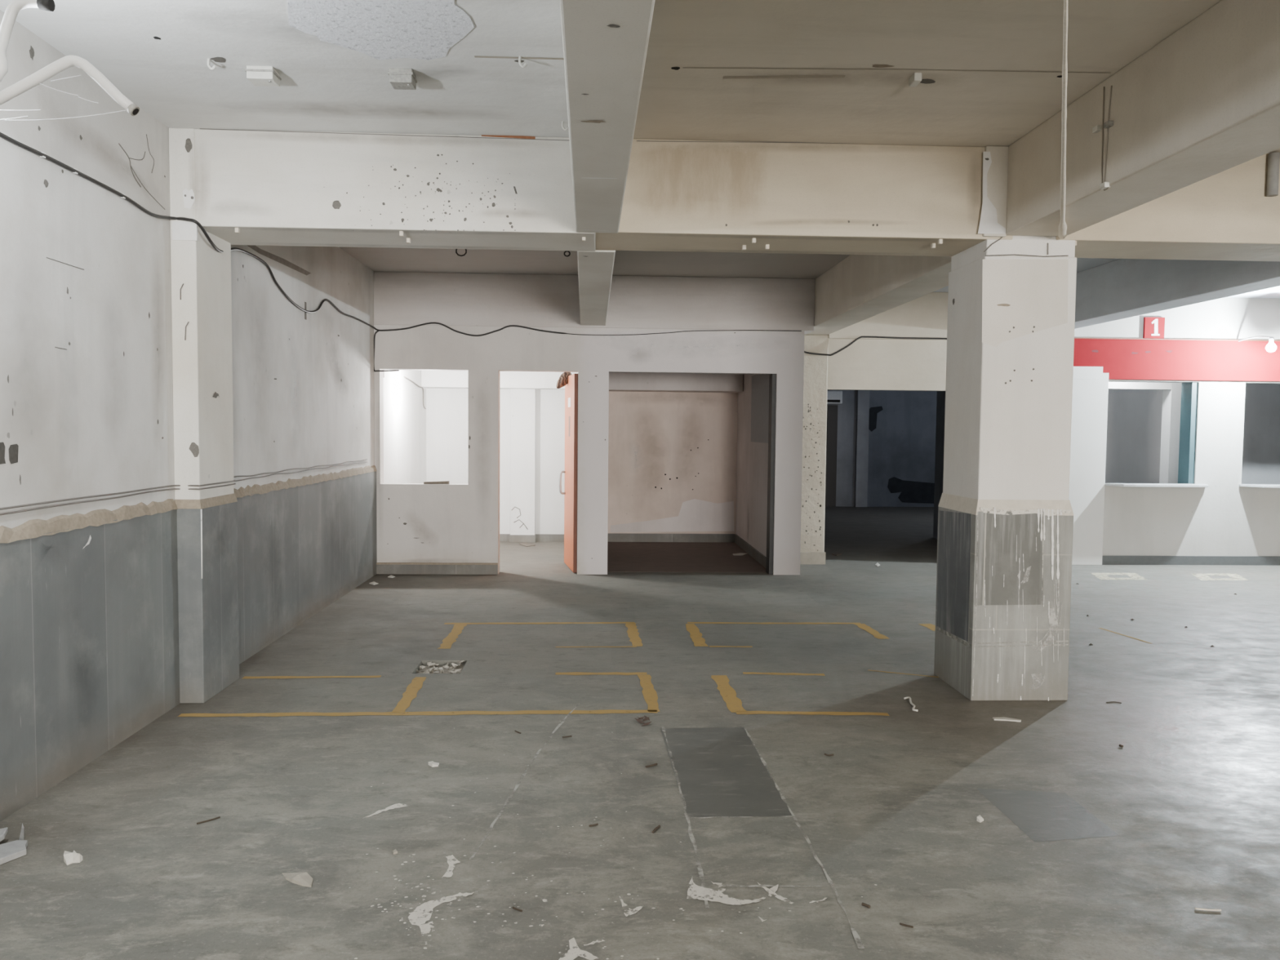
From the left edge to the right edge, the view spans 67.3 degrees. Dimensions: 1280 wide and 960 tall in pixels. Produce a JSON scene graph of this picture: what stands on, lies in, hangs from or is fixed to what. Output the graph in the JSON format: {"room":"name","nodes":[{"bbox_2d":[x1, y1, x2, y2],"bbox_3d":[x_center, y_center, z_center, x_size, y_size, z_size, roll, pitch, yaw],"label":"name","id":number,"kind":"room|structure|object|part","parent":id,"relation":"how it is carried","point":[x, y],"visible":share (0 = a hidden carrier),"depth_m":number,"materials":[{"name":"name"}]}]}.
{"room":"abandoned warehouse","nodes":[
{"label":"abandoned warehouse","id":0,"kind":"room"},
{"bbox_2d":[0,9,426,822],"bbox_3d":[-2.449,0.048,0.195,0.326,3.326,25.600,0,3,-3],"label":"wall","id":1,"kind":"structure","parent":0,"point":[90,658],"depth_m":4.61,"materials":[{"name":"white paint"}]},
{"bbox_2d":[0,0,55,81],"bbox_3d":[-2.058,-1.144,2.755,0.737,0.490,0.034,0,3,-3],"label":"conduit","id":2,"kind":"object","parent":1,"relation":"attached to","point":[14,7],"visible":1,"depth_m":2.75,"materials":[{"name":"white plastic"}]},
{"bbox_2d":[0,55,139,115],"bbox_3d":[-1.865,-0.872,2.497,1.105,0.473,0.028,0,3,-3],"label":"conduit","id":3,"kind":"object","parent":1,"relation":"attached to","point":[66,62],"visible":1,"depth_m":2.50,"materials":[{"name":"white plastic"}]},
{"bbox_2d":[0,75,126,120],"bbox_3d":[-1.706,-1.022,2.626,0.757,0.133,0.127,2,3,26],"label":"cobweb","id":4,"kind":"object","parent":3,"relation":"attached to","point":[77,75],"visible":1,"depth_m":2.56},
{"bbox_2d":[0,461,367,515],"bbox_3d":[-2.460,0.048,5.250,0.164,0.019,8.686,0,3,-3],"label":"wire","id":5,"kind":"object","parent":1,"relation":"attached to","point":[98,500],"visible":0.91,"depth_m":4.84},
{"bbox_2d":[0,458,367,510],"bbox_3d":[-2.460,0.029,5.249,0.165,0.019,8.686,0,3,-3],"label":"wire","id":6,"kind":"object","parent":1,"relation":"attached to","point":[146,489],"visible":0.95,"depth_m":4.88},
{"bbox_2d":[168,128,239,703],"bbox_3d":[-2.464,-0.340,5.459,0.158,3.112,0.535,0,3,-3],"label":"pilaster","id":7,"kind":"object","parent":1,"relation":"attached to","point":[202,300],"visible":0.95,"depth_m":5.27,"materials":[{"name":"beige paint"}]},
{"bbox_2d":[0,132,802,336],"bbox_3d":[-0.375,-1.371,6.643,4.433,0.247,6.634,0,3,-3],"label":"cable","id":8,"kind":"object","parent":1,"relation":"attached to","point":[42,154],"visible":1,"depth_m":5.43,"materials":[{"name":"rubber"}]},
{"bbox_2d":[404,376,426,408],"bbox_3d":[-2.790,-1.066,11.889,0.053,0.364,1.127,1,3,0],"label":"hanging wire","id":9,"kind":"object","parent":1,"relation":"attached to","point":[405,376],"visible":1,"depth_m":12.24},
{"bbox_2d":[426,387,564,533],"bbox_3d":[-1.771,-0.729,12.906,2.400,3.112,0.315,0,3,-3],"label":"wall","id":10,"kind":"structure","parent":0,"point":[446,409],"depth_m":12.87,"materials":[{"name":"white paint"}]},
{"bbox_2d":[499,533,510,541],"bbox_3d":[-2.303,0.774,12.915,1.125,0.100,0.012,0,3,-3],"label":"baseboard","id":11,"kind":"structure","parent":10,"relation":"attached to","point":[503,537],"depth_m":12.93,"materials":[{"name":"grey stone"}]},
{"bbox_2d":[510,388,535,534],"bbox_3d":[-1.566,-0.197,12.846,0.327,2.060,0.110,0,3,-3],"label":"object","id":12,"kind":"structure","parent":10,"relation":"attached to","point":[522,401],"depth_m":12.79,"materials":[{"name":"white paint"}]},
{"bbox_2d":[509,534,535,542],"bbox_3d":[-1.573,0.785,12.838,0.352,0.100,0.012,0,3,-3],"label":"baseboard","id":13,"kind":"structure","parent":12,"relation":"attached to","point":[513,538],"depth_m":12.83,"materials":[{"name":"grey stone"}]},
{"bbox_2d":[535,533,564,542],"bbox_3d":[-1.013,0.783,12.972,0.798,0.100,0.012,0,3,-3],"label":"baseboard","id":14,"kind":"structure","parent":10,"relation":"attached to","point":[539,537],"depth_m":12.96,"materials":[{"name":"grey stone"}]},
{"bbox_2d":[373,324,804,574],"bbox_3d":[-0.548,-0.350,10.118,4.510,2.675,0.207,0,3,-3],"label":"wall","id":15,"kind":"structure","parent":0,"point":[416,522],"depth_m":9.99,"materials":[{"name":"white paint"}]},
{"bbox_2d":[373,329,399,371],"bbox_3d":[-2.611,-1.325,9.872,0.266,0.429,0.025,0,3,-9],"label":"cable","id":16,"kind":"object","parent":15,"relation":"attached to","point":[376,331],"visible":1,"depth_m":9.86,"materials":[{"name":"white rubber"}]},
{"bbox_2d":[423,480,449,484],"bbox_3d":[-2.127,0.026,10.046,0.258,0.032,0.080,0,3,-7],"label":"wood offcut","id":17,"kind":"object","parent":15,"relation":"on","point":[437,482],"visible":1,"depth_m":10.01,"materials":[{"name":"brown wood"}]},
{"bbox_2d":[376,564,497,574],"bbox_3d":[-2.110,0.930,10.004,1.250,0.100,0.022,0,3,-3],"label":"baseboard","id":18,"kind":"structure","parent":15,"relation":"attached to","point":[380,569],"depth_m":9.99,"materials":[{"name":"grey stone"}]},
{"bbox_2d":[376,562,497,564],"bbox_3d":[-2.119,0.871,10.001,1.270,0.018,0.019,0,3,-3],"label":"trim","id":19,"kind":"structure","parent":15,"relation":"attached to","point":[377,563],"depth_m":9.99,"materials":[{"name":"grey paint"}]},
{"bbox_2d":[559,373,577,573],"bbox_3d":[-0.785,-0.088,10.451,0.104,2.088,0.812,0,3,-12],"label":"door","id":20,"kind":"structure","parent":15,"relation":"in","point":[570,493],"depth_m":10.30,"materials":[{"name":"orange laminate"}]},
{"bbox_3d":[-0.875,0.029,10.793,0.068,0.269,0.024,0,3,-12],"label":"handle","id":21,"kind":"part","parent":20,"relation":"part of","materials":[{"name":"grey metal"}]},
{"bbox_2d":[555,372,571,388],"bbox_3d":[-0.833,-1.101,10.563,0.173,0.192,0.120,0,3,-3],"label":"cloth bundle","id":22,"kind":"object","parent":20,"relation":"on","point":[562,380],"visible":0.81,"depth_m":10.52,"materials":[{"name":"brown fabric"}]},
{"bbox_3d":[-0.766,-0.842,10.420,0.003,0.100,0.200,0,3,-12],"label":"label plate","id":23,"kind":"part","parent":20,"relation":"part of","materials":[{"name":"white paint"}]},
{"bbox_2d":[0,506,1279,959],"bbox_3d":[4.528,1.436,3.735,14.600,0.122,31.900,0,3,-3],"label":"floor","id":24,"kind":"structure","parent":0,"point":[767,845],"depth_m":4.16,"materials":[{"name":"concrete"}]},
{"bbox_2d":[0,840,27,864],"bbox_3d":[-2.240,1.320,3.358,0.157,0.022,0.231,-1,3,-25],"label":"board","id":25,"kind":"object","parent":24,"relation":"on","point":[11,851],"visible":1,"depth_m":3.40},
{"bbox_2d":[0,826,8,841],"bbox_3d":[-2.303,1.289,3.404,0.093,0.020,0.226,-1,4,-30],"label":"scrap","id":26,"kind":"object","parent":25,"relation":"on","point":[3,832],"visible":1,"depth_m":3.48,"materials":[{"name":"white paper"}]},
{"bbox_2d":[18,823,24,839],"bbox_3d":[-2.268,1.296,3.529,0.016,0.052,0.090,-1,3,-23],"label":"scrap","id":27,"kind":"object","parent":24,"relation":"on","point":[22,833],"visible":0.77,"depth_m":3.51,"materials":[{"name":"white paper"}]},
{"bbox_2d":[63,849,82,865],"bbox_3d":[-1.994,1.317,3.372,0.050,0.032,0.086,-2,4,-45],"label":"paper scrap","id":28,"kind":"object","parent":24,"relation":"on","point":[69,858],"visible":1,"depth_m":3.35,"materials":[{"name":"white paper"}]},
{"bbox_2d":[196,816,220,824],"bbox_3d":[-1.667,1.315,3.712,0.008,0.005,0.088,4,4,45],"label":"twig","id":29,"kind":"object","parent":24,"relation":"on","point":[219,816],"visible":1,"depth_m":3.71,"materials":[{"name":"wood"}]},
{"bbox_2d":[281,871,312,887],"bbox_3d":[-1.152,1.340,3.244,0.164,0.016,0.059,2,3,28],"label":"flake","id":30,"kind":"object","parent":24,"relation":"on","point":[302,878],"visible":1,"depth_m":3.23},
{"bbox_2d":[428,760,439,767],"bbox_3d":[-0.934,1.284,4.350,0.057,0.014,0.045,3,4,33],"label":"paper scrap","id":31,"kind":"object","parent":24,"relation":"on","point":[433,764],"visible":1,"depth_m":4.34,"materials":[{"name":"white paper"}]},
{"bbox_2d":[511,906,522,911],"bbox_3d":[-0.390,1.362,3.050,0.039,0.005,0.007,3,4,34],"label":"twig","id":32,"kind":"object","parent":24,"relation":"on","point":[513,908],"visible":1,"depth_m":3.05,"materials":[{"name":"brown wood"}]},
{"bbox_2d":[520,542,534,546],"bbox_3d":[-1.491,0.843,12.595,0.146,0.010,0.428,-1,3,-27],"label":"scrap","id":33,"kind":"object","parent":24,"relation":"on","point":[526,544],"visible":1,"depth_m":12.51,"materials":[{"name":"white paper"}]},
{"bbox_2d":[635,715,651,725],"bbox_3d":[0.021,1.257,5.023,0.087,0.012,0.140,0,3,-17],"label":"dry leaves","id":34,"kind":"object","parent":24,"relation":"on","point":[646,717],"visible":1,"depth_m":5.03,"materials":[{"name":"brown plant"}]},
{"bbox_2d":[645,763,657,767],"bbox_3d":[0.052,1.296,4.362,0.064,0.007,0.010,-2,4,-38],"label":"twig","id":35,"kind":"object","parent":24,"relation":"on","point":[651,765],"visible":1,"depth_m":4.36,"materials":[{"name":"brown wood"}]},
{"bbox_2d":[652,825,660,832],"bbox_3d":[0.061,1.332,3.670,0.010,0.007,0.066,2,3,25],"label":"twig","id":36,"kind":"object","parent":24,"relation":"on","point":[658,826],"visible":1,"depth_m":3.67,"materials":[{"name":"wood"}]},
{"bbox_2d":[732,552,746,555],"bbox_3d":[1.217,0.912,11.814,0.143,0.006,0.251,2,3,26],"label":"paper scrap","id":37,"kind":"object","parent":24,"relation":"on","point":[740,553],"visible":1,"depth_m":11.82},
{"bbox_2d":[800,334,828,564],"bbox_3d":[1.891,-0.354,11.189,0.470,2.618,0.525,0,3,-3],"label":"pillar","id":38,"kind":"structure","parent":24,"relation":"on","point":[815,366],"depth_m":10.95,"materials":[{"name":"beige paint"}]},
{"bbox_2d":[831,551,841,555],"bbox_3d":[2.441,0.916,11.915,0.109,0.010,0.325,2,4,30],"label":"scrap","id":39,"kind":"object","parent":24,"relation":"on","point":[836,553],"visible":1,"depth_m":11.88,"materials":[{"name":"grey"}]},
{"bbox_2d":[861,902,870,908],"bbox_3d":[0.728,1.368,3.092,0.028,0.009,0.010,3,4,43],"label":"twig","id":40,"kind":"object","parent":24,"relation":"on","point":[862,904],"visible":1,"depth_m":3.09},
{"bbox_2d":[899,922,913,928],"bbox_3d":[0.824,1.378,2.972,0.041,0.005,0.007,2,3,29],"label":"twig","id":41,"kind":"object","parent":24,"relation":"on","point":[902,924],"visible":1,"depth_m":2.97,"materials":[{"name":"brown wood"}]},
{"bbox_2d":[903,696,918,711],"bbox_3d":[1.518,1.253,5.379,0.041,0.011,0.265,1,3,5],"label":"string","id":42,"kind":"object","parent":24,"relation":"on","point":[908,697],"visible":1,"depth_m":5.38,"materials":[{"name":"white paper"}]},
{"bbox_2d":[977,815,983,822],"bbox_3d":[1.340,1.335,3.787,0.035,0.016,0.022,-2,4,-41],"label":"paper scrap","id":43,"kind":"object","parent":24,"relation":"on","point":[980,819],"visible":1,"depth_m":3.78,"materials":[{"name":"white paper"}]},
{"bbox_2d":[933,146,1076,701],"bbox_3d":[2.150,-0.307,5.701,0.600,3.114,0.609,0,3,-3],"label":"column","id":44,"kind":"structure","parent":24,"relation":"on","point":[1006,515],"depth_m":5.44,"materials":[{"name":"white paint"}]},
{"bbox_2d":[992,716,1021,721],"bbox_3d":[1.958,1.274,5.127,0.147,0.008,0.067,1,3,11],"label":"flake","id":45,"kind":"object","parent":24,"relation":"on","point":[999,718],"visible":1,"depth_m":5.11,"materials":[{"name":"white paper"}]},
{"bbox_2d":[1194,907,1221,911],"bbox_3d":[1.827,1.381,3.089,0.079,0.005,0.008,1,3,7],"label":"string","id":46,"kind":"object","parent":24,"relation":"on","point":[1197,908],"visible":1,"depth_m":3.09,"materials":[{"name":"beige fabric"}]},
{"bbox_2d":[0,0,1279,298],"bbox_3d":[4.559,-1.804,3.563,14.600,0.154,31.900,0,3,-3],"label":"ceiling","id":47,"kind":"structure","parent":0,"point":[811,71],"depth_m":4.21,"materials":[{"name":"paint"}]},
{"bbox_2d":[206,58,216,70],"bbox_3d":[-1.855,-1.801,4.161,0.038,0.050,0.012,0,3,-3],"label":"ceiling hook","id":48,"kind":"object","parent":47,"relation":"attached to","point":[214,67],"visible":1,"depth_m":4.16,"materials":[{"name":"white metal"}]},
{"bbox_2d":[244,65,281,86],"bbox_3d":[-1.680,-1.799,4.284,0.123,0.060,0.108,0,3,-3],"label":"junction box","id":49,"kind":"object","parent":47,"relation":"attached to","point":[263,76],"visible":1,"depth_m":4.24,"materials":[{"name":"white plastic"}]},
{"bbox_2d":[194,128,595,251],"bbox_3d":[-1.344,-1.631,5.461,2.182,0.538,0.551,0,3,-3],"label":"beam","id":50,"kind":"structure","parent":47,"relation":"attached to","point":[279,188],"depth_m":5.20,"materials":[{"name":"paint"}]},
{"bbox_2d":[235,227,239,233],"bbox_3d":[-2.183,-1.353,5.208,0.020,0.026,0.024,0,3,-3],"label":"clip","id":51,"kind":"object","parent":50,"relation":"attached to","point":[237,229],"visible":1,"depth_m":5.20,"materials":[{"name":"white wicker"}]},
{"bbox_2d":[399,231,404,236],"bbox_3d":[-1.305,-1.348,5.259,0.020,0.026,0.024,0,3,-3],"label":"clip","id":52,"kind":"object","parent":50,"relation":"attached to","point":[401,233],"visible":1,"depth_m":5.25,"materials":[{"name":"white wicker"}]},
{"bbox_2d":[406,238,410,243],"bbox_3d":[-1.313,-1.358,5.451,0.020,0.026,0.024,0,3,-3],"label":"clip","id":53,"kind":"object","parent":50,"relation":"attached to","point":[408,240],"visible":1,"depth_m":5.44,"materials":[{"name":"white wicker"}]},
{"bbox_2d":[387,67,417,89],"bbox_3d":[-1.061,-1.791,4.296,0.108,0.065,0.108,0,3,-3],"label":"junction box","id":54,"kind":"object","parent":47,"relation":"attached to","point":[399,78],"visible":1,"depth_m":4.25,"materials":[{"name":"paint"}]},
{"bbox_2d":[455,248,466,256],"bbox_3d":[-1.568,-2.006,8.422,0.097,0.093,0.010,0,3,-3],"label":"wire loop","id":55,"kind":"object","parent":47,"relation":"hanging from","point":[455,249],"visible":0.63,"depth_m":8.42,"materials":[{"name":"black rubber"}]},
{"bbox_2d":[421,370,577,389],"bbox_3d":[-1.693,-1.738,12.633,2.283,1.067,0.360,0,3,-3],"label":"beam","id":56,"kind":"structure","parent":47,"relation":"attached to","point":[429,379],"depth_m":12.48,"materials":[{"name":"white paint"}]},
{"bbox_2d":[518,56,527,68],"bbox_3d":[-0.500,-1.785,4.102,0.038,0.050,0.012,0,3,-3],"label":"ceiling hook","id":57,"kind":"object","parent":47,"relation":"attached to","point":[525,64],"visible":1,"depth_m":4.10,"materials":[{"name":"white plastic"}]},
{"bbox_2d":[561,120,568,130],"bbox_3d":[-0.387,-1.829,4.963,0.038,0.050,0.012,0,3,-3],"label":"ceiling hook","id":58,"kind":"object","parent":47,"relation":"attached to","point":[562,122],"visible":1,"depth_m":4.96,"materials":[{"name":"white metal"}]},
{"bbox_2d":[373,271,815,334],"bbox_3d":[-0.459,-1.857,10.137,4.559,0.540,0.404,0,3,-3],"label":"beam","id":59,"kind":"structure","parent":47,"relation":"attached to","point":[400,298],"depth_m":9.94,"materials":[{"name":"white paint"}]},
{"bbox_2d":[577,249,615,325],"bbox_3d":[-0.380,-1.746,7.861,0.286,0.518,4.164,0,3,-3],"label":"beam","id":60,"kind":"structure","parent":47,"relation":"attached to","point":[595,268],"depth_m":7.11,"materials":[{"name":"grey concrete"}]},
{"bbox_2d":[560,0,654,233],"bbox_3d":[0.050,-1.331,0.096,0.255,0.514,10.332,0,3,-3],"label":"beam","id":61,"kind":"structure","parent":47,"relation":"attached to","point":[605,42],"depth_m":3.07,"materials":[{"name":"grey concrete"}]},
{"bbox_2d":[608,372,743,392],"bbox_3d":[0.442,-1.711,12.658,1.785,1.082,0.500,0,3,-3],"label":"beam","id":62,"kind":"structure","parent":47,"relation":"attached to","point":[618,382],"depth_m":12.43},
{"bbox_2d":[595,138,1012,256],"bbox_3d":[0.909,-1.625,5.571,2.329,0.524,0.552,0,3,-3],"label":"beam","id":63,"kind":"structure","parent":47,"relation":"attached to","point":[681,195],"depth_m":5.30,"materials":[{"name":"beige paint"}]},
{"bbox_2d":[751,238,755,243],"bbox_3d":[0.640,-1.345,5.397,0.020,0.026,0.024,0,3,-3],"label":"clip","id":64,"kind":"object","parent":63,"relation":"attached to","point":[753,240],"visible":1,"depth_m":5.39,"materials":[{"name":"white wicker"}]},
{"bbox_2d":[764,244,768,249],"bbox_3d":[0.739,-1.353,5.579,0.020,0.026,0.024,0,3,-3],"label":"clip","id":65,"kind":"object","parent":63,"relation":"attached to","point":[766,247],"visible":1,"depth_m":5.57,"materials":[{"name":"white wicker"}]},
{"bbox_2d":[930,243,935,248],"bbox_3d":[1.679,-1.340,5.498,0.020,0.026,0.024,0,3,-3],"label":"clip","id":66,"kind":"object","parent":63,"relation":"attached to","point":[933,245],"visible":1,"depth_m":5.49,"materials":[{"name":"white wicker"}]},
{"bbox_2d":[937,239,942,244],"bbox_3d":[1.681,-1.334,5.376,0.020,0.026,0.024,0,3,-3],"label":"clip","id":67,"kind":"object","parent":63,"relation":"attached to","point":[940,241],"visible":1,"depth_m":5.37,"materials":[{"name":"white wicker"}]},
{"bbox_2d":[806,254,951,334],"bbox_3d":[2.073,-1.764,8.407,0.348,0.495,5.040,0,3,-3],"label":"girder","id":68,"kind":"object","parent":47,"relation":"attached to","point":[858,288],"visible":0.28,"depth_m":8.14,"materials":[{"name":"white concrete"}]},
{"bbox_2d":[827,292,947,340],"bbox_3d":[3.198,-1.866,10.932,2.123,0.537,0.070,0,3,-3],"label":"beam","id":69,"kind":"structure","parent":47,"relation":"attached to","point":[926,315],"depth_m":10.89,"materials":[{"name":"beige paint"}]},
{"bbox_2d":[804,336,946,355],"bbox_3d":[2.876,-1.514,10.898,2.064,0.230,0.036,0,3,-3],"label":"cable","id":70,"kind":"object","parent":69,"relation":"attached to","point":[860,337],"visible":0.84,"depth_m":10.87,"materials":[{"name":"rubber"}]},
{"bbox_2d":[908,72,921,86],"bbox_3d":[1.226,-1.783,4.279,0.035,0.036,0.080,0,3,-3],"label":"junction box","id":71,"kind":"object","parent":47,"relation":"attached to","point":[915,79],"visible":1,"depth_m":4.26,"materials":[{"name":"white plastic"}]},
{"bbox_2d":[1005,0,1279,235],"bbox_3d":[2.436,-1.329,0.202,0.348,0.485,10.330,0,3,-3],"label":"girder","id":72,"kind":"object","parent":47,"relation":"attached to","point":[1203,102],"visible":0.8,"depth_m":3.93,"materials":[{"name":"beige concrete"}]},
{"bbox_2d":[1057,0,1067,239],"bbox_3d":[1.304,-1.225,2.926,0.045,0.067,5.231,2,3,23],"label":"pipe","id":73,"kind":"object","parent":72,"relation":"attached to","point":[1062,228],"visible":1,"depth_m":3.38,"materials":[{"name":"white metal"}]},
{"bbox_2d":[1092,124,1102,133],"bbox_3d":[2.068,-1.588,4.346,0.023,0.024,0.044,0,3,-3],"label":"clip","id":74,"kind":"object","parent":72,"relation":"attached to","point":[1097,128],"visible":1,"depth_m":4.33,"materials":[{"name":"white plastic"}]},
{"bbox_2d":[1099,182,1109,189],"bbox_3d":[2.070,-1.311,4.278,0.023,0.024,0.044,0,3,-3],"label":"clip","id":75,"kind":"object","parent":72,"relation":"attached to","point":[1104,185],"visible":1,"depth_m":4.26,"materials":[{"name":"white plastic"}]},
{"bbox_2d":[1101,86,1110,191],"bbox_3d":[2.079,-1.526,4.277,0.005,0.468,0.083,0,3,-3],"label":"wire","id":76,"kind":"object","parent":72,"relation":"attached to","point":[1104,86],"visible":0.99,"depth_m":4.31,"materials":[{"name":"grey metal"}]},
{"bbox_2d":[1103,85,1111,182],"bbox_3d":[2.079,-1.527,4.269,0.005,0.430,0.040,0,3,-3],"label":"wire","id":77,"kind":"object","parent":72,"relation":"attached to","point":[1111,86],"visible":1,"depth_m":4.27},
{"bbox_2d":[1103,120,1113,128],"bbox_3d":[2.073,-1.573,4.248,0.023,0.024,0.044,0,3,-3],"label":"clip","id":78,"kind":"object","parent":72,"relation":"attached to","point":[1109,123],"visible":1,"depth_m":4.23,"materials":[{"name":"paint"}]},
{"bbox_2d":[1056,153,1279,261],"bbox_3d":[7.037,-1.576,5.840,9.443,0.503,0.540,0,3,-3],"label":"beam","id":79,"kind":"structure","parent":47,"relation":"attached to","point":[1228,215],"depth_m":5.41,"materials":[{"name":"beige paint"}]},
{"bbox_2d":[1266,151,1279,196],"bbox_3d":[3.546,-1.710,5.380,0.056,0.232,0.056,0,3,-3],"label":"stub","id":80,"kind":"object","parent":79,"relation":"attached to","point":[1273,158],"visible":1,"depth_m":5.36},
{"bbox_2d":[1074,258,1279,328],"bbox_3d":[4.510,-1.749,8.466,0.300,0.485,4.940,0,3,-3],"label":"girder","id":81,"kind":"object","parent":47,"relation":"attached to","point":[1121,288],"visible":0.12,"depth_m":8.16,"materials":[{"name":"grey paint"}]},
{"bbox_2d":[607,391,737,533],"bbox_3d":[0.424,-0.716,13.061,1.800,3.112,0.202,0,3,-3],"label":"wall","id":82,"kind":"structure","parent":0,"point":[673,455],"depth_m":12.99,"materials":[{"name":"brown paint"}]},
{"bbox_2d":[607,533,734,542],"bbox_3d":[0.410,0.786,13.031,1.790,0.115,0.020,0,3,-3],"label":"baseboard","id":83,"kind":"structure","parent":82,"relation":"attached to","point":[611,537],"depth_m":13.02,"materials":[{"name":"grey stone"}]},
{"bbox_2d":[735,373,768,556],"bbox_3d":[1.504,-0.635,11.736,0.272,3.112,2.950,0,3,-3],"label":"wall","id":84,"kind":"structure","parent":0,"point":[753,421],"depth_m":11.62,"materials":[{"name":"grey paint"}]},
{"bbox_2d":[734,533,766,568],"bbox_3d":[1.355,0.864,11.724,0.020,0.115,2.680,0,3,-3],"label":"baseboard","id":85,"kind":"structure","parent":84,"relation":"attached to","point":[753,553],"depth_m":11.63,"materials":[{"name":"grey stone"}]},
{"bbox_3d":[1.397,-0.840,11.186,0.008,0.804,1.230,0,3,-3],"label":"pale panel","id":86,"kind":"part","parent":84,"relation":"part of","materials":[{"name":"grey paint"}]},
{"bbox_2d":[826,390,937,506],"bbox_3d":[6.093,-1.008,19.556,10.100,3.112,0.212,0,3,-3],"label":"wall","id":87,"kind":"structure","parent":0,"point":[902,425],"depth_m":19.44,"materials":[{"name":"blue paint"}]},
{"bbox_2d":[825,404,837,506],"bbox_3d":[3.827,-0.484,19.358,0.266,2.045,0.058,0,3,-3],"label":"door","id":88,"kind":"structure","parent":87,"relation":"in","point":[832,410],"depth_m":19.33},
{"bbox_2d":[826,391,842,404],"bbox_3d":[3.850,-1.653,19.224,0.366,0.260,0.205,0,3,-3],"label":"wall box","id":89,"kind":"object","parent":87,"relation":"attached to","point":[833,397],"visible":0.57,"depth_m":19.13,"materials":[{"name":"white plastic"}]},
{"bbox_2d":[853,390,869,506],"bbox_3d":[4.477,-1.012,19.340,0.236,3.112,0.100,0,3,-3],"label":"pilaster","id":90,"kind":"object","parent":87,"relation":"attached to","point":[862,396],"visible":0.64,"depth_m":19.32,"materials":[{"name":"grey paint"}]},
{"bbox_2d":[933,391,945,538],"bbox_3d":[4.400,-0.651,12.549,0.200,3.112,2.480,0,3,-3],"label":"wall","id":91,"kind":"structure","parent":0,"point":[940,400],"depth_m":13.65,"materials":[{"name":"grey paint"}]},
{"bbox_2d":[827,297,1279,564],"bbox_3d":[6.586,-0.563,11.275,9.845,3.112,0.275,0,3,-3],"label":"wall","id":92,"kind":"structure","parent":0,"point":[1224,517],"depth_m":11.19,"materials":[{"name":"grey paint"}]},
{"bbox_2d":[827,338,946,391],"bbox_3d":[3.194,-1.313,10.989,2.118,0.574,0.015,0,3,-3],"label":"lintel","id":93,"kind":"object","parent":92,"relation":"attached to","point":[864,364],"depth_m":10.96,"materials":[{"name":"beige paint"}]},
{"bbox_2d":[1142,316,1164,338],"bbox_3d":[5.928,-1.752,11.076,0.235,0.244,0.032,0,3,-3],"label":"number sign","id":94,"kind":"object","parent":92,"relation":"attached to","point":[1153,327],"visible":1,"depth_m":11.06,"materials":[{"name":"red paint"}]},
{"bbox_2d":[1104,483,1208,487],"bbox_3d":[5.994,0.061,11.059,1.238,0.028,0.269,0,3,-3],"label":"window sill","id":95,"kind":"structure","parent":92,"relation":"attached to","point":[1134,485],"depth_m":10.94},
{"bbox_2d":[1073,337,1279,381],"bbox_3d":[6.397,-1.389,11.109,4.650,0.471,0.049,0,3,-3],"label":"fascia board","id":96,"kind":"object","parent":92,"relation":"attached to","point":[1122,358],"visible":0.56,"depth_m":11.09,"materials":[{"name":"red paint"}]},
{"bbox_3d":[6.399,-1.619,11.097,4.650,0.012,0.049,0,3,-3],"label":"trim","id":97,"kind":"part","parent":96,"relation":"part of","materials":[{"name":"white paint"}]},
{"bbox_2d":[1102,555,1279,565],"bbox_3d":[7.922,0.953,11.317,7.150,0.105,0.020,0,3,-3],"label":"baseboard","id":98,"kind":"structure","parent":92,"relation":"attached to","point":[1106,560],"depth_m":11.24,"materials":[{"name":"grey paint"}]},
{"bbox_2d":[1238,335,1276,351],"bbox_3d":[6.935,-1.521,10.837,0.100,0.199,0.633,0,3,-3],"label":"wall lamp","id":99,"kind":"object","parent":92,"relation":"attached to","point":[1271,346],"visible":1,"depth_m":10.56,"materials":[{"name":"white"}]},
{"bbox_3d":[6.947,-1.466,10.573,0.100,0.118,0.100,0,3,-3],"label":"glass bulb","id":100,"kind":"part","parent":99,"relation":"part of","materials":[{"name":"white glass"}]},
{"bbox_2d":[1239,484,1279,488],"bbox_3d":[7.637,0.073,11.132,1.250,0.028,0.269,0,3,-3],"label":"window sill","id":101,"kind":"structure","parent":92,"relation":"attached to","point":[1264,486],"depth_m":11.06,"materials":[{"name":"white paint"}]},
{"bbox_2d":[1159,382,1182,483],"bbox_3d":[6.646,-0.590,11.790,0.401,3.112,0.180,0,3,-3],"label":"wall booth partition","id":102,"kind":"structure","parent":0,"point":[1171,398],"depth_m":11.71,"materials":[{"name":"white paint"}]},
{"bbox_2d":[1108,382,1171,390],"bbox_3d":[5.501,-1.632,11.694,1.909,1.041,0.198,0,3,-3],"label":"trim","id":103,"kind":"structure","parent":102,"relation":"attached to","point":[1112,385],"depth_m":11.65,"materials":[{"name":"white paint"}]},
{"bbox_2d":[1105,383,1279,484],"bbox_3d":[7.921,-0.687,13.846,6.950,3.112,0.200,0,3,-3],"label":"wall","id":104,"kind":"structure","parent":0,"point":[1134,417],"depth_m":13.74,"materials":[{"name":"grey paint"}]}
]}

